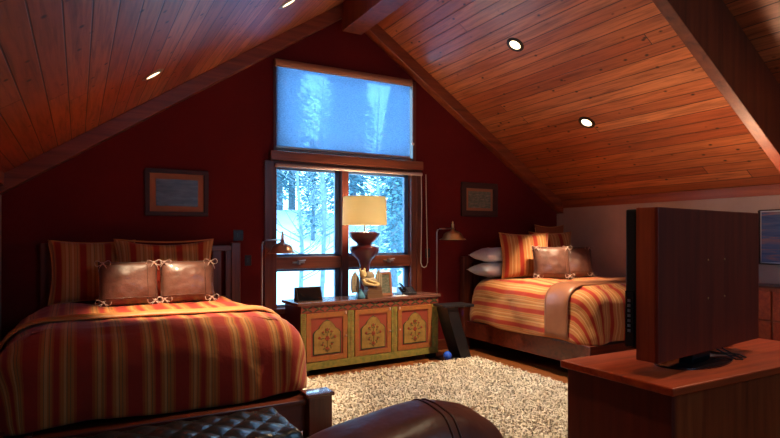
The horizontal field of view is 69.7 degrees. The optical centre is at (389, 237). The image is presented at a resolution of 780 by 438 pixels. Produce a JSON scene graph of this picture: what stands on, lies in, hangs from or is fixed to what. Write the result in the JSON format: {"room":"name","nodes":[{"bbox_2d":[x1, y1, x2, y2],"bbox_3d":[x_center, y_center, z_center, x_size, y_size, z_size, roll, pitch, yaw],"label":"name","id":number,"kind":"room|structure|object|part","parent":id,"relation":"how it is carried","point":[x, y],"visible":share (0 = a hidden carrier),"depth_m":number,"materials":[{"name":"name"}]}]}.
{"room":"attic bedroom","nodes":[
{"label":"attic bedroom","id":0,"kind":"room"},
{"bbox_2d":[0,194,0,341],"bbox_3d":[-1.701,0.462,1.657,0.120,2.076,7.950,0,0,-29],"label":"wall","id":1,"kind":"structure","parent":0,"point":[0,194],"depth_m":5.11,"materials":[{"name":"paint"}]},
{"bbox_2d":[0,170,3,184],"bbox_3d":[-1.598,-0.531,1.631,0.035,0.110,7.805,0,0,-29],"label":"trim","id":2,"kind":"structure","parent":1,"relation":"attached to","point":[1,172],"depth_m":4.92,"materials":[{"name":"brown wood"}]},
{"bbox_2d":[1,19,556,340],"bbox_3d":[-0.553,-0.690,6.936,7.220,4.380,0.160,0,0,-29],"label":"wall","id":3,"kind":"structure","parent":0,"point":[224,130],"depth_m":6.15,"materials":[{"name":"red paint"}]},
{"bbox_2d":[0,4,341,194],"bbox_3d":[-2.023,-1.638,5.947,3.490,2.478,0.140,0,0,-29],"label":"trim","id":4,"kind":"structure","parent":3,"relation":"attached to","point":[13,178],"depth_m":5.71,"materials":[{"name":"brown wood"}]},
{"bbox_2d":[144,168,208,216],"bbox_3d":[-2.237,-0.475,5.891,0.637,0.490,0.030,0,0,-29],"label":"framed picture","id":5,"kind":"object","parent":3,"relation":"attached to","point":[168,192],"visible":1,"depth_m":5.88,"materials":[{"name":"red wood"}]},
{"bbox_2d":[156,179,197,206],"bbox_3d":[-2.238,-0.475,5.891,0.417,0.280,0.004,0,0,-29],"label":"print","id":6,"kind":"object","parent":5,"relation":"attached to","point":[169,192],"depth_m":5.89},
{"bbox_2d":[233,230,242,240],"bbox_3d":[-1.682,-0.030,6.209,0.110,0.120,0.013,0,0,-29],"label":"wall plate","id":7,"kind":"object","parent":3,"relation":"attached to","point":[237,234],"visible":1,"depth_m":6.20,"materials":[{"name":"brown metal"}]},
{"bbox_2d":[245,255,250,265],"bbox_3d":[-1.586,0.250,6.263,0.075,0.120,0.013,0,0,-29],"label":"wall plate","id":8,"kind":"object","parent":3,"relation":"attached to","point":[247,257],"visible":1,"depth_m":6.26,"materials":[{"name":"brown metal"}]},
{"bbox_2d":[264,160,273,312],"bbox_3d":[-1.377,0.000,6.370,0.110,1.760,0.030,0,0,-29],"label":"trim","id":9,"kind":"structure","parent":3,"relation":"attached to","point":[268,165],"depth_m":6.35,"materials":[{"name":"brown wood"}]},
{"bbox_2d":[273,60,415,171],"bbox_3d":[-0.530,-1.447,6.926,1.918,1.174,0.160,0,0,-29],"label":"window","id":10,"kind":"structure","parent":3,"relation":"in","point":[412,147],"depth_m":6.92,"materials":[{"name":"brown wood"}]},
{"bbox_2d":[274,58,413,157],"bbox_3d":[-0.505,-1.538,6.814,1.845,1.015,0.090,0,0,-29],"label":"roller shade","id":11,"kind":"object","parent":10,"relation":"attached to","point":[376,137],"visible":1,"depth_m":6.76,"materials":[{"name":"blue fabric"}]},
{"bbox_3d":[0.294,-1.600,7.239,0.035,0.800,0.025,0,0,-29],"label":"shade cord","id":12,"kind":"part","parent":11,"relation":"part of","materials":[{"name":"beige plastic"}]},
{"bbox_2d":[274,162,415,313],"bbox_3d":[-0.521,0.003,6.910,1.918,1.734,0.198,0,0,-29],"label":"window","id":13,"kind":"structure","parent":3,"relation":"in","point":[341,261],"depth_m":6.85,"materials":[{"name":"brown wood"}]},
{"bbox_3d":[-1.059,0.281,6.530,0.141,0.058,0.058,0,0,-29],"label":"handle","id":14,"kind":"part","parent":13,"relation":"part of","materials":[{"name":"silver metal"}]},
{"bbox_3d":[-0.981,0.290,6.687,0.830,0.140,0.140,0,0,-29],"label":"rail","id":15,"kind":"part","parent":13,"relation":"part of","materials":[{"name":"brown wood"}]},
{"bbox_2d":[275,163,427,267],"bbox_3d":[-0.404,-0.231,6.857,2.043,1.242,0.048,0,0,-29],"label":"rolled shade","id":16,"kind":"object","parent":13,"relation":"attached to","point":[276,164],"visible":1,"depth_m":6.93,"materials":[{"name":"beige fabric"}]},
{"bbox_3d":[-0.160,0.290,7.144,0.910,0.140,0.140,0,0,-29],"label":"rail","id":17,"kind":"part","parent":13,"relation":"part of","materials":[{"name":"brown wood"}]},
{"bbox_2d":[269,150,422,170],"bbox_3d":[-0.476,-0.940,6.859,2.040,0.110,0.090,0,0,-29],"label":"trim","id":18,"kind":"structure","parent":3,"relation":"attached to","point":[274,155],"depth_m":6.76,"materials":[{"name":"brown wood"}]},
{"bbox_2d":[342,0,408,34],"bbox_3d":[1.437,-2.660,3.320,0.260,0.400,7.805,0,0,-29],"label":"ceiling beam","id":19,"kind":"structure","parent":3,"relation":"attached to","point":[358,16],"depth_m":6.29,"materials":[{"name":"brown wood"}]},
{"bbox_2d":[416,171,421,291],"bbox_3d":[0.375,0.000,7.345,0.080,1.760,0.030,0,0,-29],"label":"trim","id":20,"kind":"structure","parent":3,"relation":"attached to","point":[418,178],"depth_m":7.33,"materials":[{"name":"brown wood"}]},
{"bbox_2d":[425,249,429,257],"bbox_3d":[0.502,0.200,7.425,0.075,0.120,0.013,0,0,-29],"label":"wall plate","id":21,"kind":"object","parent":3,"relation":"attached to","point":[425,249],"visible":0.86,"depth_m":7.42,"materials":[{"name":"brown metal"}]},
{"bbox_2d":[365,24,562,213],"bbox_3d":[1.044,-1.624,7.654,3.530,2.505,0.140,0,0,-29],"label":"trim","id":22,"kind":"structure","parent":3,"relation":"attached to","point":[376,33],"depth_m":7.56,"materials":[{"name":"brown wood"}]},
{"bbox_2d":[438,338,491,349],"bbox_3d":[-0.510,1.430,6.859,7.020,0.140,0.018,0,0,-29],"label":"baseboard","id":23,"kind":"structure","parent":3,"relation":"attached to","point":[442,344],"depth_m":7.75,"materials":[{"name":"brown wood"}]},
{"bbox_2d":[460,182,497,216],"bbox_3d":[1.254,-0.535,7.833,0.640,0.470,0.030,0,0,-29],"label":"framed picture","id":24,"kind":"object","parent":3,"relation":"attached to","point":[477,199],"visible":1,"depth_m":7.82,"materials":[{"name":"red wood"}]},
{"bbox_2d":[468,191,490,207],"bbox_3d":[1.253,-0.535,7.834,0.390,0.230,0.004,0,0,-29],"label":"print","id":25,"kind":"object","parent":24,"relation":"attached to","point":[476,199],"depth_m":7.83},
{"bbox_2d":[4,344,567,437],"bbox_3d":[1.419,1.550,3.393,7.220,0.100,8.150,0,0,-29],"label":"floor","id":26,"kind":"structure","parent":0,"point":[546,367],"depth_m":6.69,"materials":[{"name":"brown wood"}]},
{"bbox_2d":[0,243,334,437],"bbox_3d":[-1.970,0.775,4.629,2.230,1.450,2.435,0,0,-29],"label":"bed","id":27,"kind":"object","parent":26,"relation":"on","point":[309,410],"visible":0.32,"depth_m":4.06,"materials":[{"name":"brown wood"}]},
{"bbox_3d":[-2.673,1.285,4.269,0.040,0.230,2.220,0,0,-29],"label":"rail","id":28,"kind":"part","parent":27,"relation":"part of","materials":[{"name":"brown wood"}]},
{"bbox_3d":[-3.233,0.775,5.274,0.100,1.450,0.080,0,0,-29],"label":"bedhead post","id":29,"kind":"part","parent":27,"relation":"part of","materials":[{"name":"brown wood"}]},
{"bbox_2d":[0,296,306,436],"bbox_3d":[-1.993,0.878,4.679,2.112,0.595,2.223,0,0,-29],"label":"bedspread","id":30,"kind":"object","parent":27,"relation":"on","point":[53,374],"visible":0.87,"depth_m":3.75,"materials":[{"name":"fabric"}]},
{"bbox_2d":[48,240,134,305],"bbox_3d":[-2.817,0.316,5.323,0.750,0.600,0.251,0,0,-33],"label":"striped pillow","id":31,"kind":"object","parent":30,"relation":"on","point":[75,276],"visible":0.63,"depth_m":5.18,"materials":[{"name":"fabric"}]},
{"bbox_2d":[94,259,162,306],"bbox_3d":[-2.358,0.418,5.056,0.551,0.439,0.210,0,0,-31],"label":"leather pillow","id":32,"kind":"object","parent":30,"relation":"on","point":[120,283],"visible":0.94,"depth_m":4.99,"materials":[{"name":"brown leather"}]},
{"bbox_2d":[0,305,279,350],"bbox_3d":[-1.819,0.756,4.367,2.105,0.387,0.260,0,0,-29],"label":"folded blanket","id":33,"kind":"object","parent":30,"relation":"on","point":[72,317],"visible":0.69,"depth_m":4.23,"materials":[{"name":"orange fabric"}]},
{"bbox_2d":[113,239,215,296],"bbox_3d":[-2.188,0.306,5.475,0.930,0.601,0.254,0,0,-27],"label":"striped pillow","id":34,"kind":"object","parent":30,"relation":"on","point":[128,251],"visible":0.38,"depth_m":5.43,"materials":[{"name":"fabric"}]},
{"bbox_2d":[157,259,218,303],"bbox_3d":[-1.929,0.418,5.341,0.551,0.436,0.216,0,0,-27],"label":"leather pillow","id":35,"kind":"object","parent":30,"relation":"on","point":[181,281],"visible":0.96,"depth_m":5.27,"materials":[{"name":"brown leather"}]},
{"bbox_3d":[-1.431,1.292,3.661,1.860,0.235,0.090,0,0,-29],"label":"footboard","id":36,"kind":"part","parent":27,"relation":"part of","materials":[{"name":"brown wood"}]},
{"bbox_3d":[-2.461,0.110,5.697,1.760,0.060,0.050,0,0,-29],"label":"bedhead rail","id":37,"kind":"part","parent":27,"relation":"part of","materials":[{"name":"brown wood"}]},
{"bbox_3d":[-1.695,0.775,6.129,0.100,1.450,0.080,0,0,-29],"label":"bedhead post","id":38,"kind":"part","parent":27,"relation":"part of","materials":[{"name":"brown wood"}]},
{"bbox_3d":[-0.536,1.327,4.130,0.180,0.345,0.140,0,0,-29],"label":"foot post","id":39,"kind":"part","parent":27,"relation":"part of","materials":[{"name":"brown wood"}]},
{"bbox_2d":[66,407,302,437],"bbox_3d":[-1.261,1.290,3.058,1.470,0.420,0.530,0,0,-29],"label":"tufted bench","id":40,"kind":"object","parent":26,"relation":"on","point":[267,422],"visible":1,"depth_m":3.20,"materials":[{"name":"black leather"}]},
{"bbox_2d":[261,231,296,310],"bbox_3d":[-1.270,0.713,6.137,0.509,1.575,0.318,0,0,-29],"label":"floor lamp","id":41,"kind":"object","parent":26,"relation":"on","point":[282,247],"visible":0.8,"depth_m":6.08,"materials":[{"name":"orange metal"}]},
{"bbox_3d":[-1.187,0.091,6.183,0.318,0.153,0.318,0,0,-29],"label":"lamp shade","id":42,"kind":"part","parent":41,"relation":"part of","materials":[{"name":"orange metal"}]},
{"bbox_2d":[282,291,440,375],"bbox_3d":[-0.295,1.100,6.686,1.930,0.800,0.476,0,0,-33],"label":"sideboard","id":43,"kind":"object","parent":26,"relation":"on","point":[335,331],"visible":0.99,"depth_m":6.43,"materials":[{"name":"brown wood"}]},
{"bbox_3d":[-1.070,1.083,6.200,0.020,0.695,0.425,0,0,-33],"label":"panel","id":44,"kind":"part","parent":43,"relation":"part of","materials":[{"name":"red wood"}]},
{"bbox_2d":[294,286,322,301],"bbox_3d":[-0.909,0.622,6.245,0.310,0.157,0.106,0,0,-35],"label":"alarm clock","id":45,"kind":"object","parent":43,"relation":"on","point":[313,293],"visible":1,"depth_m":6.21,"materials":[{"name":"black plastic"}]},
{"bbox_3d":[-0.695,1.085,6.182,0.508,0.530,0.020,0,0,-33],"label":"door frame","id":46,"kind":"part","parent":43,"relation":"part of","materials":[{"name":"orange paint"}]},
{"bbox_3d":[-0.692,1.090,6.178,0.318,0.358,0.005,0,0,-33],"label":"arch panel","id":47,"kind":"part","parent":43,"relation":"part of","materials":[{"name":"paint"}]},
{"bbox_2d":[356,289,364,298],"bbox_3d":[-0.338,0.645,6.459,0.110,0.110,0.110,0,0,-29],"label":"vase","id":48,"kind":"object","parent":43,"relation":"on","point":[360,295],"visible":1,"depth_m":6.43,"materials":[{"name":"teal glass"}]},
{"bbox_2d":[342,195,386,294],"bbox_3d":[-0.304,0.105,6.708,0.536,1.190,0.536,0,0,-29],"label":"table lamp","id":49,"kind":"object","parent":43,"relation":"on","point":[361,210],"visible":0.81,"depth_m":6.54,"materials":[{"name":"beige fabric"}]},
{"bbox_3d":[-0.304,-0.323,6.708,0.536,0.335,0.536,0,0,-29],"label":"lamp shade","id":50,"kind":"part","parent":49,"relation":"part of","materials":[{"name":"fabric"}]},
{"bbox_3d":[-0.197,1.085,6.507,0.498,0.530,0.020,0,0,-33],"label":"door frame","id":51,"kind":"part","parent":43,"relation":"part of","materials":[{"name":"orange paint"}]},
{"bbox_3d":[-0.194,1.090,6.503,0.308,0.358,0.005,0,0,-33],"label":"arch panel","id":52,"kind":"part","parent":43,"relation":"part of","materials":[{"name":"paint"}]},
{"bbox_2d":[365,294,382,298],"bbox_3d":[-0.205,0.678,6.558,0.210,0.043,0.120,0,0,-35],"label":"book","id":53,"kind":"object","parent":43,"relation":"on","point":[374,295],"visible":0.79,"depth_m":6.50,"materials":[{"name":"brown paper"}]},
{"bbox_2d":[363,290,381,294],"bbox_3d":[-0.205,0.634,6.558,0.200,0.043,0.110,0,0,-31],"label":"book","id":54,"kind":"object","parent":53,"relation":"on","point":[377,291],"visible":0.86,"depth_m":6.50,"materials":[{"name":"brown paper"}]},
{"bbox_2d":[364,286,380,290],"bbox_3d":[-0.205,0.591,6.558,0.185,0.043,0.105,0,0,-35],"label":"book","id":55,"kind":"object","parent":54,"relation":"on","point":[374,288],"visible":0.96,"depth_m":6.51,"materials":[{"name":"brown paper"}]},
{"bbox_2d":[351,268,381,292],"bbox_3d":[-0.256,0.489,6.507,0.422,0.290,0.122,0,0,-33],"label":"figurine","id":56,"kind":"object","parent":55,"relation":"on","point":[368,280],"visible":0.98,"depth_m":6.46,"materials":[{"name":"beige ceramic"}]},
{"bbox_2d":[376,272,392,295],"bbox_3d":[-0.065,0.557,6.817,0.208,0.288,0.070,0,0,-35],"label":"photo frame","id":57,"kind":"object","parent":43,"relation":"on","point":[386,288],"visible":0.59,"depth_m":6.83,"materials":[{"name":"brown wood"}]},
{"bbox_2d":[381,274,389,292],"bbox_3d":[-0.065,0.557,6.817,0.140,0.230,0.008,0,-10,-35],"label":"print","id":58,"kind":"object","parent":57,"relation":"attached to","point":[385,288],"depth_m":6.82},
{"bbox_2d":[397,283,416,294],"bbox_3d":[0.209,0.630,6.967,0.200,0.141,0.197,0,0,-21],"label":"telephone","id":59,"kind":"object","parent":43,"relation":"on","point":[401,290],"visible":1,"depth_m":6.92,"materials":[{"name":"black paint"}]},
{"bbox_3d":[0.302,1.085,6.832,0.508,0.530,0.020,0,0,-33],"label":"door frame","id":60,"kind":"part","parent":43,"relation":"part of","materials":[{"name":"orange paint"}]},
{"bbox_3d":[0.305,1.090,6.828,0.318,0.358,0.005,0,0,-33],"label":"arch panel","id":61,"kind":"part","parent":43,"relation":"part of","materials":[{"name":"paint"}]},
{"bbox_2d":[308,398,502,437],"bbox_3d":[-0.153,1.055,2.370,0.942,0.860,1.110,0,0,-29],"label":"armchair","id":62,"kind":"object","parent":26,"relation":"on","point":[423,417],"visible":1,"depth_m":2.03,"materials":[{"name":"leather"}]},
{"bbox_2d":[303,355,567,437],"bbox_3d":[0.770,1.466,4.785,2.634,0.065,3.492,0,0,-29],"label":"shag rug","id":63,"kind":"object","parent":26,"relation":"on","point":[520,404],"visible":0.63,"depth_m":5.30,"materials":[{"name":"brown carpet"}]},
{"bbox_2d":[436,221,465,355],"bbox_3d":[0.739,0.640,7.312,0.544,1.720,0.348,0,0,-29],"label":"floor lamp","id":64,"kind":"object","parent":26,"relation":"on","point":[450,235],"visible":0.85,"depth_m":7.24,"materials":[{"name":"aged brass"}]},
{"bbox_3d":[0.825,-0.053,7.360,0.348,0.153,0.348,0,0,-29],"label":"lamp shade","id":65,"kind":"part","parent":64,"relation":"part of","materials":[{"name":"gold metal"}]},
{"bbox_2d":[433,302,473,360],"bbox_3d":[0.786,1.157,6.925,0.420,0.685,0.290,0,0,-27],"label":"side table","id":66,"kind":"object","parent":26,"relation":"on","point":[448,313],"visible":0.86,"depth_m":6.84,"materials":[{"name":"black paint"}]},
{"bbox_2d":[443,351,451,359],"bbox_3d":[0.694,1.419,6.772,0.110,0.103,0.110,0,0,-29],"label":"glass globe","id":67,"kind":"object","parent":66,"relation":"on","point":[447,355],"visible":0.96,"depth_m":6.74,"materials":[{"name":"blue glass"}]},
{"bbox_2d":[460,256,633,360],"bbox_3d":[2.289,0.875,7.134,1.820,1.250,2.200,0,0,-29],"label":"bed","id":68,"kind":"object","parent":26,"relation":"on","point":[557,349],"visible":0.3,"depth_m":6.76,"materials":[{"name":"brown wood"}]},
{"bbox_3d":[1.022,0.875,7.642,0.100,1.250,0.080,0,0,-29],"label":"bedhead post","id":69,"kind":"part","parent":68,"relation":"part of","materials":[{"name":"brown wood"}]},
{"bbox_3d":[1.776,0.310,8.056,1.720,0.060,0.050,0,0,-29],"label":"bedhead rail","id":70,"kind":"part","parent":68,"relation":"part of","materials":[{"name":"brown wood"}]},
{"bbox_3d":[1.543,1.230,6.707,0.040,0.220,2.060,0,0,-29],"label":"rail","id":71,"kind":"part","parent":68,"relation":"part of","materials":[{"name":"brown wood"}]},
{"bbox_2d":[469,276,625,345],"bbox_3d":[2.314,0.817,7.088,1.859,0.626,2.177,0,0,-29],"label":"bedspread","id":72,"kind":"object","parent":68,"relation":"on","point":[596,313],"visible":0.62,"depth_m":6.39,"materials":[{"name":"fabric"}]},
{"bbox_2d":[467,262,502,277],"bbox_3d":[1.408,0.425,7.525,0.620,0.211,0.420,0,0,-29],"label":"pillow","id":73,"kind":"object","parent":72,"relation":"on","point":[489,270],"visible":0.63,"depth_m":7.35,"materials":[{"name":"white fabric"}]},
{"bbox_2d":[470,247,502,262],"bbox_3d":[1.425,0.228,7.557,0.600,0.208,0.420,0,0,-29],"label":"pillow","id":74,"kind":"object","parent":73,"relation":"on","point":[491,255],"visible":0.66,"depth_m":7.38,"materials":[{"name":"white fabric"}]},
{"bbox_2d":[499,233,547,278],"bbox_3d":[1.779,0.229,7.360,0.713,0.604,0.226,0,0,-9],"label":"striped pillow","id":75,"kind":"object","parent":72,"relation":"on","point":[517,254],"visible":0.72,"depth_m":7.27,"materials":[{"name":"fabric"}]},
{"bbox_2d":[534,224,563,232],"bbox_3d":[2.367,0.166,8.251,0.573,0.727,0.165,0,0,-25],"label":"headboard","id":76,"kind":"object","parent":72,"relation":"on","point":[539,229],"visible":0.24,"depth_m":8.22,"materials":[{"name":"brown wood"}]},
{"bbox_2d":[528,231,570,246],"bbox_3d":[2.250,0.219,7.784,0.676,0.623,0.233,0,0,-10],"label":"striped pillow","id":77,"kind":"object","parent":72,"relation":"on","point":[554,239],"visible":0.18,"depth_m":7.77,"materials":[{"name":"fabric"}]},
{"bbox_2d":[531,245,574,279],"bbox_3d":[2.063,0.323,7.148,0.543,0.456,0.213,0,0,-5],"label":"leather pillow","id":78,"kind":"object","parent":72,"relation":"on","point":[549,262],"visible":0.95,"depth_m":7.08,"materials":[{"name":"brown leather"}]},
{"bbox_2d":[558,246,596,276],"bbox_3d":[2.511,0.328,7.583,0.526,0.444,0.220,0,0,-3],"label":"leather pillow","id":79,"kind":"object","parent":72,"relation":"on","point":[580,262],"visible":0.59,"depth_m":7.51,"materials":[{"name":"brown leather"}]},
{"bbox_2d":[544,277,625,338],"bbox_3d":[2.546,0.784,6.663,1.874,0.592,0.648,0,0,-29],"label":"throw","id":80,"kind":"object","parent":72,"relation":"on","point":[558,294],"visible":0.59,"depth_m":6.11,"materials":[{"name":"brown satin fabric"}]},
{"bbox_3d":[2.810,1.230,6.199,1.760,0.220,0.060,0,0,-29],"label":"footboard","id":81,"kind":"part","parent":68,"relation":"part of","materials":[{"name":"brown wood"}]},
{"bbox_2d":[561,338,779,437],"bbox_3d":[1.637,1.050,2.857,1.500,0.900,0.600,0,0,-29],"label":"dresser","id":82,"kind":"object","parent":26,"relation":"on","point":[616,394],"visible":0.81,"depth_m":2.51,"materials":[{"name":"brown wood"}]},
{"bbox_3d":[1.015,1.038,2.510,0.025,0.805,0.550,0,0,-29],"label":"panel","id":83,"kind":"part","parent":82,"relation":"part of","materials":[{"name":"brown wood"}]},
{"bbox_2d":[625,207,758,369],"bbox_3d":[1.490,0.233,2.740,1.041,0.734,0.283,0,0,-36],"label":"television","id":84,"kind":"object","parent":82,"relation":"on","point":[692,275],"visible":1,"depth_m":2.54,"materials":[{"name":"brown wood"}]},
{"bbox_3d":[1.764,1.038,2.630,1.400,0.805,0.020,0,0,-29],"label":"panel","id":85,"kind":"part","parent":82,"relation":"part of","materials":[{"name":"brown wood"}]},
{"bbox_2d":[759,283,779,340],"bbox_3d":[3.933,0.990,5.623,0.417,1.020,1.600,0,0,-29],"label":"dresser","id":86,"kind":"object","parent":26,"relation":"on","point":[769,294],"visible":0.16,"depth_m":5.55,"materials":[{"name":"brown wood"}]},
{"bbox_3d":[3.590,0.670,5.872,0.015,0.280,0.750,0,0,-29],"label":"drawer","id":87,"kind":"part","parent":86,"relation":"part of","materials":[{"name":"brown wood"}]},
{"bbox_3d":[3.590,0.970,5.872,0.015,0.280,0.750,0,0,-29],"label":"drawer","id":88,"kind":"part","parent":86,"relation":"part of","materials":[{"name":"brown wood"}]},
{"bbox_3d":[3.964,0.670,5.199,0.015,0.280,0.750,0,0,-29],"label":"drawer","id":89,"kind":"part","parent":86,"relation":"part of","materials":[{"name":"brown wood"}]},
{"bbox_3d":[3.964,0.970,5.199,0.015,0.280,0.750,0,0,-29],"label":"drawer","id":90,"kind":"part","parent":86,"relation":"part of","materials":[{"name":"brown wood"}]},
{"bbox_2d":[0,0,779,200],"bbox_3d":[1.411,-1.720,3.406,7.320,2.560,8.280,0,0,-29],"label":"ceiling","id":91,"kind":"structure","parent":0,"point":[68,68],"depth_m":5.50,"materials":[{"name":"brown wood"}]},
{"bbox_2d":[142,69,163,80],"bbox_3d":[-1.930,-1.328,4.557,0.167,0.114,0.200,0,0,-33],"label":"recessed light","id":92,"kind":"object","parent":91,"relation":"in","point":[155,73],"visible":1,"depth_m":4.53,"materials":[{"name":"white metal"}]},
{"bbox_2d":[278,0,295,8],"bbox_3d":[-0.876,-2.024,4.823,0.167,0.114,0.200,0,0,-33],"label":"recessed light","id":93,"kind":"object","parent":91,"relation":"in","point":[288,2],"visible":1,"depth_m":4.82,"materials":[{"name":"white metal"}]},
{"bbox_2d":[507,38,523,51],"bbox_3d":[1.341,-2.070,6.000,0.167,0.114,0.200,0,0,-25],"label":"recessed light","id":94,"kind":"object","parent":91,"relation":"in","point":[514,44],"visible":1,"depth_m":5.99,"materials":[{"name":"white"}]},
{"bbox_2d":[578,117,594,127],"bbox_3d":[2.294,-1.348,6.530,0.167,0.114,0.200,0,0,-25],"label":"recessed light","id":95,"kind":"object","parent":91,"relation":"in","point":[586,122],"visible":1,"depth_m":6.52,"materials":[{"name":"white"}]},
{"bbox_2d":[557,195,779,283],"bbox_3d":[4.538,0.475,5.130,0.120,2.050,7.950,0,0,-29],"label":"wall","id":96,"kind":"structure","parent":0,"point":[603,228],"depth_m":7.64,"materials":[{"name":"paint"}]},
{"bbox_2d":[562,184,779,207],"bbox_3d":[4.506,-0.505,5.029,0.035,0.110,7.805,0,0,-29],"label":"trim","id":97,"kind":"structure","parent":96,"relation":"attached to","point":[764,190],"depth_m":6.76,"materials":[{"name":"brown wood"}]},
{"bbox_2d":[652,0,779,171],"bbox_3d":[2.824,-1.376,4.559,3.430,2.868,0.100,0,0,-29],"label":"beam","id":98,"kind":"structure","parent":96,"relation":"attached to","point":[708,29],"depth_m":4.46,"materials":[{"name":"brown wood"}]},
{"bbox_2d":[758,209,779,264],"bbox_3d":[4.241,-0.010,5.508,0.030,0.580,1.160,0,0,-29],"label":"framed picture","id":99,"kind":"object","parent":96,"relation":"attached to","point":[769,220],"visible":0.84,"depth_m":5.92,"materials":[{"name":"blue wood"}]},
{"label":"outside","id":100,"kind":"structure","parent":0,"visible":0},
{"bbox_2d":[277,209,402,304],"bbox_3d":[-5.131,2.512,40.062,110.000,9.468,60.000,0,0,-29],"label":"ground","id":101,"kind":"structure","parent":100,"point":[287,281],"depth_m":27.24,"materials":[{"name":"white snow"}]},
{"bbox_2d":[277,171,286,210],"bbox_3d":[-7.582,-5.854,31.287,3.550,10.002,3.714,0,0,21],"label":"conifer tree","id":102,"kind":"object","parent":101,"relation":"on","point":[277,171],"visible":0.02,"depth_m":31.48,"materials":[{"name":"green plant"}]},
{"bbox_2d":[277,74,309,209],"bbox_3d":[-6.981,-7.697,35.014,4.463,12.002,4.376,0,0,18],"label":"conifer tree","id":103,"kind":"object","parent":101,"relation":"on","point":[283,183],"visible":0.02,"depth_m":34.91,"materials":[{"name":"green plant"}]},
{"bbox_2d":[283,73,320,209],"bbox_3d":[-7.089,-8.659,39.686,5.325,14.002,5.255,0,0,-29],"label":"conifer tree","id":104,"kind":"object","parent":101,"relation":"on","point":[291,203],"visible":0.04,"depth_m":39.42,"materials":[{"name":"green plant"}]},
{"bbox_2d":[277,170,333,286],"bbox_3d":[-2.718,-0.377,16.262,2.407,7.004,2.312,0,0,-17],"label":"bare tree","id":105,"kind":"object","parent":101,"relation":"on","point":[297,181],"visible":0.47,"depth_m":16.25,"materials":[{"name":"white plant"}]},
{"bbox_2d":[293,172,331,240],"bbox_3d":[-4.012,-2.532,29.214,2.186,5.502,2.117,0,0,-29],"label":"conifer tree","id":106,"kind":"object","parent":101,"relation":"on","point":[313,210],"visible":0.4,"depth_m":29.14,"materials":[{"name":"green plant"}]},
{"bbox_2d":[299,96,333,282],"bbox_3d":[-2.571,-2.115,22.721,3.032,8.003,2.828,0,0,-29],"label":"bare tree","id":107,"kind":"object","parent":101,"relation":"on","point":[324,183],"visible":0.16,"depth_m":22.52,"materials":[{"name":"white plant"}]},
{"bbox_2d":[292,114,360,296],"bbox_3d":[-1.911,-1.300,18.137,2.718,8.003,2.351,0,0,35],"label":"bare tree","id":108,"kind":"object","parent":101,"relation":"on","point":[322,200],"visible":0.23,"depth_m":18.18,"materials":[{"name":"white plant"}]},
{"bbox_2d":[307,80,369,218],"bbox_3d":[-2.989,-5.958,32.624,4.154,11.002,4.122,0,0,-29],"label":"conifer tree","id":109,"kind":"object","parent":101,"relation":"on","point":[331,182],"visible":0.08,"depth_m":32.57,"materials":[{"name":"green plant"}]},
{"bbox_2d":[317,86,381,212],"bbox_3d":[-2.550,-7.518,36.360,4.653,13.002,4.766,0,0,14],"label":"conifer tree","id":110,"kind":"object","parent":101,"relation":"on","point":[354,177],"visible":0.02,"depth_m":36.23,"materials":[{"name":"green plant"}]},
{"bbox_2d":[325,89,381,205],"bbox_3d":[-2.759,-8.540,41.960,5.315,14.002,5.250,0,0,-29],"label":"conifer tree","id":111,"kind":"object","parent":101,"relation":"on","point":[363,89],"visible":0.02,"depth_m":41.93,"materials":[{"name":"green plant"}]},
{"bbox_2d":[349,93,402,270],"bbox_3d":[-0.340,-1.439,20.677,3.141,8.003,2.768,0,0,-29],"label":"bare tree","id":112,"kind":"object","parent":101,"relation":"on","point":[377,177],"visible":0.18,"depth_m":20.55,"materials":[{"name":"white plant"}]},
{"bbox_2d":[366,177,402,252],"bbox_3d":[0.523,-3.724,27.781,3.682,10.002,3.786,0,0,-29],"label":"conifer tree","id":113,"kind":"object","parent":101,"relation":"on","point":[400,209],"visible":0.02,"depth_m":27.51,"materials":[{"name":"green plant"}]},
{"bbox_2d":[365,102,405,286],"bbox_3d":[0.131,-2.116,23.496,3.262,8.502,3.240,0,0,-29],"label":"conifer tree","id":114,"kind":"object","parent":101,"relation":"on","point":[393,193],"visible":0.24,"depth_m":23.41,"materials":[{"name":"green plant"}]}
]}

